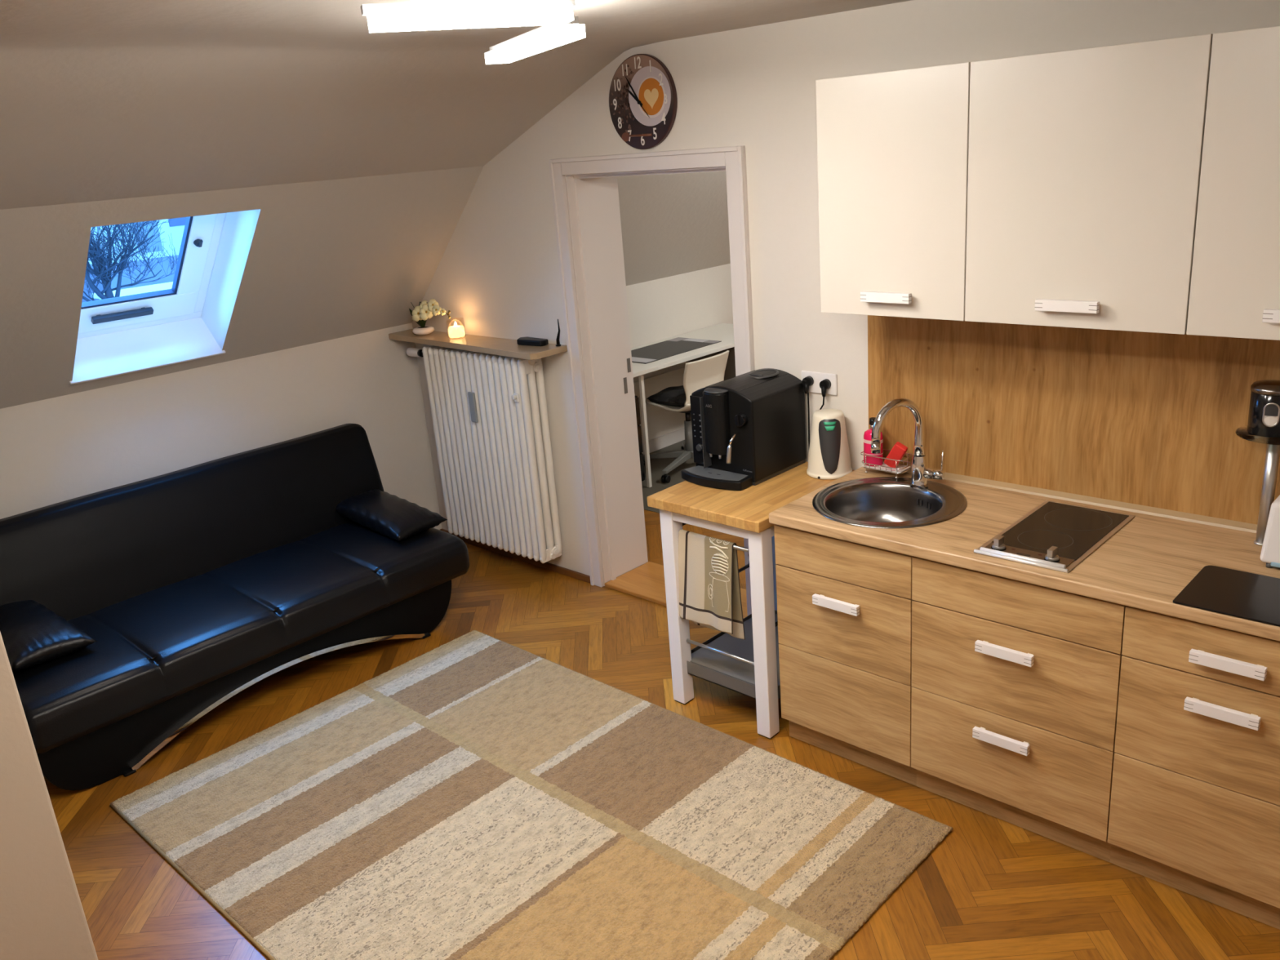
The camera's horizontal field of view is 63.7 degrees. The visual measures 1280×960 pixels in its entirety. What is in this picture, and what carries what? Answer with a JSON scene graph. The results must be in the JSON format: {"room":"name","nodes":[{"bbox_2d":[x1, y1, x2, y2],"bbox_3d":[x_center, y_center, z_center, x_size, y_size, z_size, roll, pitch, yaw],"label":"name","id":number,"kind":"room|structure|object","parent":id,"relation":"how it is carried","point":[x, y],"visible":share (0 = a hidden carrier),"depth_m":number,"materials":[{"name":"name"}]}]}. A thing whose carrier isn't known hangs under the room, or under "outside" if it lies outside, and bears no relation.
{"room":"studio apartment","nodes":[
{"label":"studio apartment","id":0,"kind":"room"},
{"bbox_2d":[0,631,97,959],"bbox_3d":[-2.556,0.554,2.336,1.140,2.250,1.708,12,25,42],"label":"wall partition","id":1,"kind":"structure","parent":0,"point":[42,917],"depth_m":2.65,"materials":[{"name":"beige paint"}]},
{"bbox_2d":[0,263,733,529],"bbox_3d":[-1.569,-0.203,5.900,0.380,1.318,8.600,12,25,42],"label":"wall","id":2,"kind":"structure","parent":0,"point":[62,448],"depth_m":5.19,"materials":[{"name":"paint"}]},
{"bbox_2d":[642,427,684,453],"bbox_3d":[0.274,-0.322,7.626,0.020,0.090,3.685,12,25,42],"label":"baseboard","id":3,"kind":"structure","parent":2,"relation":"attached to","point":[674,437],"depth_m":7.53,"materials":[{"name":"white paint"}]},
{"bbox_2d":[412,325,434,335],"bbox_3d":[-1.164,-0.803,5.545,0.118,0.041,0.118,12,25,42],"label":"flower pot","id":4,"kind":"object","parent":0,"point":[422,330],"depth_m":5.51,"materials":[{"name":"white ceramic"}]},
{"bbox_2d":[0,0,911,408],"bbox_3d":[-0.719,-0.347,2.032,5.970,1.230,4.600,12,25,42],"label":"ceiling","id":5,"kind":"structure","parent":0,"point":[361,153],"depth_m":3.77,"materials":[{"name":"paint"}]},
{"bbox_2d":[69,208,260,385],"bbox_3d":[-2.120,-0.905,4.442,0.880,0.902,0.706,12,25,42],"label":"window","id":6,"kind":"structure","parent":5,"relation":"attached to","point":[188,321],"depth_m":4.68,"materials":[{"name":"white"}]},
{"bbox_2d":[360,0,585,64],"bbox_3d":[-0.285,-0.933,1.957,0.488,0.117,1.966,-8,18,-10],"label":"ceiling lamp","id":7,"kind":"object","parent":5,"relation":"attached to","point":[560,27],"visible":1,"depth_m":2.00,"materials":[{"name":"white translucent plastic"},{"name":"aluminium"}]},
{"bbox_2d":[43,509,1279,959],"bbox_3d":[0.754,0.868,4.028,7.200,0.002,9.038,12,25,42],"label":"floor","id":8,"kind":"structure","parent":0,"point":[993,888],"depth_m":3.34,"materials":[{"name":"brown wood"}]},
{"bbox_2d":[0,423,469,790],"bbox_3d":[-1.833,0.443,4.595,1.033,0.846,2.035,12,25,42],"label":"sofa","id":9,"kind":"object","parent":8,"relation":"on","point":[197,585],"visible":0.89,"depth_m":4.46,"materials":[{"name":"black leather"}]},
{"bbox_2d":[0,600,97,671],"bbox_3d":[-2.455,0.596,4.091,0.670,0.137,0.300,11,23,39],"label":"cushion","id":10,"kind":"object","parent":9,"relation":"on","point":[33,634],"visible":0.93,"depth_m":3.96,"materials":[{"name":"black leather"}]},
{"bbox_2d":[335,488,447,541],"bbox_3d":[-1.259,0.167,5.127,0.650,0.124,0.280,13,25,43],"label":"cushion","id":11,"kind":"object","parent":9,"relation":"on","point":[393,517],"visible":0.99,"depth_m":5.01,"materials":[{"name":"black leather"}]},
{"bbox_2d":[109,630,952,959],"bbox_3d":[-0.466,1.133,3.485,2.426,0.018,1.676,12,25,42],"label":"rug","id":12,"kind":"object","parent":8,"relation":"on","point":[479,796],"visible":1,"depth_m":3.39,"materials":[{"name":"brown carpet"}]},
{"bbox_2d":[641,440,695,513],"bbox_3d":[0.333,-0.031,6.861,1.180,0.002,1.300,12,25,42],"label":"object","id":13,"kind":"object","parent":8,"relation":"on","point":[658,464],"visible":0.02,"depth_m":6.93,"materials":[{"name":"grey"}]},
{"bbox_2d":[635,395,644,481],"bbox_3d":[-0.302,-0.226,6.646,0.460,0.596,0.450,12,25,42],"label":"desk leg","id":14,"kind":"object","parent":13,"relation":"on","point":[637,398],"visible":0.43,"depth_m":6.62,"materials":[{"name":"black metal"}]},
{"bbox_2d":[643,350,728,483],"bbox_3d":[0.327,-0.449,6.889,0.702,0.774,0.713,12,25,42],"label":"office chair","id":15,"kind":"object","parent":13,"relation":"on","point":[700,374],"visible":0.66,"depth_m":6.78,"materials":[{"name":"white plastic"},{"name":"black fabric"},{"name":"grey metal"}]},
{"bbox_2d":[646,385,685,405],"bbox_3d":[0.298,-0.572,6.926,0.360,0.095,0.370,12,25,42],"label":"seat cushion","id":16,"kind":"object","parent":15,"relation":"on","point":[675,395],"depth_m":6.84,"materials":[{"name":"black fabric"}]},
{"bbox_2d":[631,323,735,487],"bbox_3d":[0.310,-0.545,7.177,0.580,0.784,1.620,12,25,42],"label":"desk","id":17,"kind":"object","parent":8,"relation":"on","point":[644,388],"visible":0.32,"depth_m":7.22,"materials":[{"name":"white"}]},
{"bbox_2d":[631,337,720,364],"bbox_3d":[0.156,-0.880,6.966,0.394,0.003,0.770,12,25,42],"label":"desk pad","id":18,"kind":"object","parent":17,"relation":"on","point":[655,352],"visible":0.84,"depth_m":6.98,"materials":[{"name":"grey"}]},
{"bbox_2d":[647,461,853,738],"bbox_3d":[0.470,0.425,4.048,0.522,0.868,0.652,12,25,42],"label":"trolley","id":19,"kind":"object","parent":8,"relation":"on","point":[749,667],"visible":0.66,"depth_m":3.83,"materials":[{"name":"white lacquer"},{"name":"wood"},{"name":"grey metal"}]},
{"bbox_2d":[678,528,745,639],"bbox_3d":[0.255,0.394,3.866,0.279,0.402,0.083,12,25,42],"label":"kitchen towel","id":20,"kind":"object","parent":19,"relation":"hanging from","point":[710,597],"visible":1,"depth_m":3.83,"materials":[{"name":"beige fabric"}]},
{"bbox_2d":[707,537,729,612],"bbox_3d":[0.293,0.346,3.790,0.114,0.268,0.042,12,25,42],"label":"print","id":21,"kind":"object","parent":20,"relation":"attached to","point":[718,550],"depth_m":3.78,"materials":[{"name":"beige fabric"}]},
{"bbox_2d":[686,609,780,699],"bbox_3d":[0.507,0.688,4.128,0.450,0.055,0.562,12,25,42],"label":"shelf","id":22,"kind":"object","parent":19,"relation":"attached to","point":[731,673],"depth_m":4.04,"materials":[{"name":"grey metal"}]},
{"bbox_2d":[689,613,780,685],"bbox_3d":[0.509,0.670,4.126,0.430,0.004,0.532,12,25,42],"label":"tray","id":23,"kind":"object","parent":19,"relation":"on","point":[706,662],"depth_m":4.06,"materials":[{"name":"grey metal"}]},
{"bbox_2d":[680,368,813,490],"bbox_3d":[0.405,-0.209,3.998,0.340,0.373,0.456,12,25,42],"label":"coffee machine","id":24,"kind":"object","parent":19,"relation":"on","point":[748,428],"visible":0.99,"depth_m":3.91,"materials":[{"name":"black plastic"}]},
{"bbox_2d":[680,469,752,490],"bbox_3d":[0.282,-0.005,3.947,0.295,0.035,0.106,12,25,42],"label":"drip tray","id":25,"kind":"object","parent":24,"relation":"on","point":[726,479],"depth_m":3.90,"materials":[{"name":"black plastic"}]},
{"bbox_2d":[806,378,852,479],"bbox_3d":[0.711,-0.193,3.915,0.185,0.347,0.174,12,25,42],"label":"electric kettle","id":26,"kind":"object","parent":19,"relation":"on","point":[828,456],"visible":0.99,"depth_m":3.88,"materials":[{"name":"beige plastic"}]},
{"bbox_2d":[823,421,835,431],"bbox_3d":[0.707,-0.200,3.835,0.047,0.032,0.010,-3,18,6],"label":"switch","id":27,"kind":"object","parent":26,"relation":"attached to","point":[828,425],"depth_m":3.83,"materials":[{"name":"green plastic"}]},
{"bbox_2d":[773,524,916,786],"bbox_3d":[0.876,0.518,3.684,0.524,0.854,0.646,12,25,42],"label":"base cabinet","id":28,"kind":"object","parent":8,"relation":"on","point":[844,607],"visible":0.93,"depth_m":3.47,"materials":[{"name":"brown wood"}]},
{"bbox_2d":[911,556,1126,862],"bbox_3d":[1.295,0.611,3.297,0.632,0.854,0.642,12,25,42],"label":"base cabinet","id":29,"kind":"object","parent":8,"relation":"on","point":[1015,692],"visible":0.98,"depth_m":3.07,"materials":[{"name":"brown wood"}]},
{"bbox_2d":[1107,605,1279,929],"bbox_3d":[1.716,0.704,2.912,0.524,0.854,0.642,12,25,42],"label":"base cabinet","id":30,"kind":"object","parent":8,"relation":"on","point":[1195,801],"visible":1,"depth_m":2.74,"materials":[{"name":"brown wood"}]},
{"bbox_2d":[768,466,1279,641],"bbox_3d":[1.274,0.169,3.159,1.707,0.058,0.637,12,25,42],"label":"countertop","id":31,"kind":"structure","parent":30,"relation":"on","point":[1150,560],"depth_m":3.06,"materials":[{"name":"brown wood"}]},
{"bbox_2d":[860,448,913,478],"bbox_3d":[0.908,-0.060,3.796,0.186,0.076,0.094,12,25,42],"label":"wire basket","id":32,"kind":"object","parent":31,"relation":"on","point":[899,468],"visible":0.86,"depth_m":3.77,"materials":[{"name":"silver metal"}]},
{"bbox_2d":[863,417,883,466],"bbox_3d":[0.860,-0.143,3.805,0.074,0.177,0.066,12,25,42],"label":"soap bottle","id":33,"kind":"object","parent":32,"relation":"in","point":[868,433],"visible":0.7,"depth_m":3.79,"materials":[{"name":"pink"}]},
{"bbox_2d":[862,462,911,473],"bbox_3d":[0.909,-0.050,3.800,0.158,0.003,0.078,12,25,42],"label":"tray","id":34,"kind":"object","parent":32,"relation":"on","point":[899,468],"depth_m":3.77,"materials":[{"name":"white plastic"}]},
{"bbox_2d":[884,441,907,467],"bbox_3d":[0.932,-0.090,3.755,0.088,0.102,0.039,12,25,42],"label":"sponge","id":35,"kind":"object","parent":32,"relation":"in","point":[899,450],"visible":0.87,"depth_m":3.73,"materials":[{"name":"red"}]},
{"bbox_2d":[812,476,967,528],"bbox_3d":[0.856,0.148,3.551,0.514,0.169,0.514,12,25,42],"label":"sink","id":36,"kind":"object","parent":31,"relation":"in","point":[878,502],"visible":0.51,"depth_m":3.67,"materials":[{"name":"silver metal"}]},
{"bbox_2d":[871,397,944,488],"bbox_3d":[0.915,-0.124,3.560,0.274,0.335,0.102,-7,18,-9],"label":"faucet","id":37,"kind":"object","parent":31,"relation":"on","point":[920,473],"visible":1,"depth_m":3.57,"materials":[{"name":"silver metal"}]},
{"bbox_2d":[973,500,1134,573],"bbox_3d":[1.266,0.146,3.135,0.281,0.042,0.526,12,25,42],"label":"cooktop","id":38,"kind":"object","parent":31,"relation":"in","point":[1058,536],"visible":1,"depth_m":3.11,"materials":[{"name":"black glass"}]},
{"bbox_2d":[1173,565,1279,626],"bbox_3d":[1.621,0.308,2.612,0.422,0.005,0.286,12,25,42],"label":"cutting board","id":39,"kind":"object","parent":31,"relation":"on","point":[1215,588],"visible":1,"depth_m":2.66,"materials":[{"name":"black glass"}]},
{"bbox_2d":[1235,425,1279,545],"bbox_3d":[1.779,0.026,2.911,0.200,0.329,0.200,12,25,42],"label":"stand","id":40,"kind":"object","parent":31,"relation":"on","point":[1273,449],"visible":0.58,"depth_m":2.90,"materials":[{"name":"silver metal"}]},
{"bbox_2d":[1246,379,1279,437],"bbox_3d":[1.748,-0.202,2.849,0.114,0.145,0.114,12,25,42],"label":"canister","id":41,"kind":"object","parent":40,"relation":"on","point":[1264,415],"visible":1,"depth_m":2.82,"materials":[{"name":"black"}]},
{"bbox_2d":[1260,494,1279,568],"bbox_3d":[1.842,0.148,2.748,0.288,0.191,0.171,12,25,42],"label":"toaster","id":42,"kind":"object","parent":31,"relation":"on","point":[1270,551],"visible":1,"depth_m":2.77,"materials":[{"name":"white plastic"}]},
{"bbox_2d":[617,171,730,285],"bbox_3d":[1.565,-1.718,5.754,3.950,1.280,3.685,12,25,42],"label":"ceiling","id":43,"kind":"structure","parent":0,"point":[672,224],"depth_m":6.67,"materials":[{"name":"paint"}]},
{"bbox_2d":[412,0,1279,610],"bbox_3d":[0.897,-0.522,3.962,6.450,2.750,0.315,12,25,42],"label":"wall","id":44,"kind":"structure","parent":0,"point":[497,275],"depth_m":3.94,"materials":[{"name":"paint"}]},
{"bbox_2d":[388,328,567,359],"bbox_3d":[-0.885,-0.702,5.283,1.272,0.030,0.225,12,25,42],"label":"wall ledge","id":45,"kind":"object","parent":44,"relation":"attached to","point":[510,348],"visible":0.96,"depth_m":5.15,"materials":[{"name":"brown wood"}]},
{"bbox_2d":[408,298,450,335],"bbox_3d":[-1.132,-0.862,5.463,0.118,0.199,0.414,-15,21,-30],"label":"potted orchid","id":46,"kind":"object","parent":45,"relation":"on","point":[420,313],"visible":1,"depth_m":5.43,"materials":[{"name":"white plant"}]},
{"bbox_2d":[448,321,465,337],"bbox_3d":[-0.953,-0.784,5.345,0.092,0.098,0.092,12,25,42],"label":"candle jar","id":47,"kind":"object","parent":45,"relation":"on","point":[454,331],"visible":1,"depth_m":5.32,"materials":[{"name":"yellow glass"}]},
{"bbox_2d":[516,337,548,346],"bbox_3d":[-0.526,-0.672,5.009,0.192,0.028,0.074,12,25,42],"label":"box","id":48,"kind":"object","parent":45,"relation":"on","point":[532,341],"visible":1,"depth_m":4.98,"materials":[{"name":"black plastic"}]},
{"bbox_2d":[555,319,560,346],"bbox_3d":[-0.391,-0.702,4.902,0.035,0.130,0.026,12,25,42],"label":"antenna","id":49,"kind":"object","parent":45,"relation":"on","point":[557,341],"visible":1,"depth_m":4.90,"materials":[{"name":"black plastic"}]},
{"bbox_2d":[406,345,562,563],"bbox_3d":[-0.856,-0.173,5.490,1.048,1.065,0.198,12,25,42],"label":"radiator","id":50,"kind":"object","parent":44,"relation":"attached to","point":[489,412],"visible":0.9,"depth_m":5.30,"materials":[{"name":"white metal"}]},
{"bbox_2d":[440,528,590,582],"bbox_3d":[-0.714,0.411,5.720,1.301,0.035,0.018,12,25,42],"label":"baseboard","id":51,"kind":"structure","parent":44,"relation":"attached to","point":[563,571],"depth_m":5.59,"materials":[{"name":"brown wood"}]},
{"bbox_2d":[608,53,677,149],"bbox_3d":[0.005,-1.534,4.187,0.364,0.364,0.032,12,25,42],"label":"wall clock","id":52,"kind":"object","parent":44,"relation":"attached to","point":[643,100],"visible":1,"depth_m":4.17,"materials":[{"name":"brown plastic"}]},
{"bbox_2d":[610,65,634,132],"bbox_3d":[-0.070,-1.564,4.243,0.144,0.260,0.001,12,25,42],"label":"print","id":53,"kind":"object","parent":52,"relation":"on","point":[622,85],"depth_m":4.24,"materials":[{"name":"brown"}]},
{"bbox_2d":[622,132,651,141],"bbox_3d":[-0.014,-1.417,4.246,0.169,0.036,0.010,12,25,42],"label":"print","id":54,"kind":"object","parent":52,"relation":"attached to","point":[626,136],"depth_m":4.25,"materials":[{"name":"brown"}]},
{"bbox_2d":[628,66,671,126],"bbox_3d":[0.038,-1.541,4.144,0.230,0.226,0.001,12,25,42],"label":"print","id":55,"kind":"object","parent":52,"relation":"attached to","point":[649,86],"depth_m":4.14,"materials":[{"name":"grey"}]},
{"bbox_2d":[638,78,663,115],"bbox_3d":[0.044,-1.537,4.137,0.136,0.140,0.001,12,25,42],"label":"print","id":56,"kind":"object","parent":52,"relation":"attached to","point":[651,91],"depth_m":4.14,"materials":[{"name":"orange"}]},
{"bbox_2d":[644,88,658,108],"bbox_3d":[0.046,-1.528,4.138,0.079,0.078,0.001,12,25,42],"label":"print","id":57,"kind":"object","parent":52,"relation":"attached to","point":[651,95],"depth_m":4.14,"materials":[{"name":"yellow"}]},
{"bbox_2d":[548,145,755,615],"bbox_3d":[0.185,-0.412,4.709,1.091,2.087,0.355,12,25,42],"label":"door frame","id":58,"kind":"structure","parent":44,"relation":"in","point":[591,182],"depth_m":4.89,"materials":[{"name":"white paint"}]},
{"bbox_2d":[604,561,747,618],"bbox_3d":[0.270,0.560,5.048,0.922,0.020,0.339,12,25,42],"label":"threshold","id":59,"kind":"object","parent":44,"relation":"attached to","point":[646,581],"depth_m":5.19,"materials":[{"name":"brown wood"}]},
{"bbox_2d":[801,370,837,395],"bbox_3d":[0.693,-0.376,3.986,0.160,0.083,0.011,12,25,42],"label":"power socket","id":60,"kind":"object","parent":44,"relation":"attached to","point":[817,377],"visible":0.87,"depth_m":3.97,"materials":[{"name":"white plastic"}]},
{"bbox_2d":[815,62,970,320],"bbox_3d":[0.874,-0.912,3.284,0.513,0.730,0.393,12,25,42],"label":"upper cabinet","id":61,"kind":"object","parent":44,"relation":"attached to","point":[893,146],"visible":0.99,"depth_m":3.16,"materials":[{"name":"beige"}]},
{"bbox_2d":[867,315,1279,524],"bbox_3d":[1.921,-0.138,2.846,2.945,0.659,0.012,12,25,42],"label":"backsplash","id":62,"kind":"structure","parent":44,"relation":"attached to","point":[1146,419],"depth_m":3.31,"materials":[{"name":"brown wood"}]},
{"bbox_2d":[964,33,1213,334],"bbox_3d":[1.286,-0.821,2.906,0.617,0.730,0.393,12,25,42],"label":"upper cabinet","id":63,"kind":"object","parent":44,"relation":"attached to","point":[1084,165],"visible":0.99,"depth_m":2.77,"materials":[{"name":"beige"}]},
{"bbox_2d":[1186,25,1279,340],"bbox_3d":[1.704,-0.729,2.522,0.528,0.730,0.393,12,25,42],"label":"upper cabinet","id":64,"kind":"object","parent":44,"relation":"attached to","point":[1235,286],"visible":1,"depth_m":2.53,"materials":[{"name":"beige"}]},
{"label":"outside","id":65,"kind":"structure","parent":0,"visible":0},
{"label":"ground","id":66,"kind":"structure","parent":65,"visible":0},
{"bbox_2d":[82,218,177,301],"bbox_3d":[-6.622,-0.040,13.999,1.920,8.655,2.615,5,20,26],"label":"bare tree","id":67,"kind":"object","parent":66,"relation":"on","point":[100,262],"visible":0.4,"depth_m":12.96,"materials":[{"name":"grey plant"}]},
{"bbox_2d":[81,254,178,302],"bbox_3d":[-9.836,-3.120,27.873,3.900,6.350,8.900,12,25,42],"label":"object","id":68,"kind":"structure","parent":66,"relation":"on","point":[125,280],"depth_m":24.58,"materials":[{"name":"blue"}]},
{"bbox_2d":[92,281,173,299],"bbox_3d":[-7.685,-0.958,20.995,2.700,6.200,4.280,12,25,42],"label":"garage","id":69,"kind":"structure","parent":66,"relation":"on","point":[166,286],"depth_m":19.49,"materials":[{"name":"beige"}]},
{"bbox_2d":[88,217,186,266],"bbox_3d":[-18.125,-4.577,30.085,4.020,9.000,20.000,12,25,42],"label":"house","id":70,"kind":"structure","parent":66,"relation":"on","point":[176,228],"depth_m":30.71,"materials":[{"name":"beige"}]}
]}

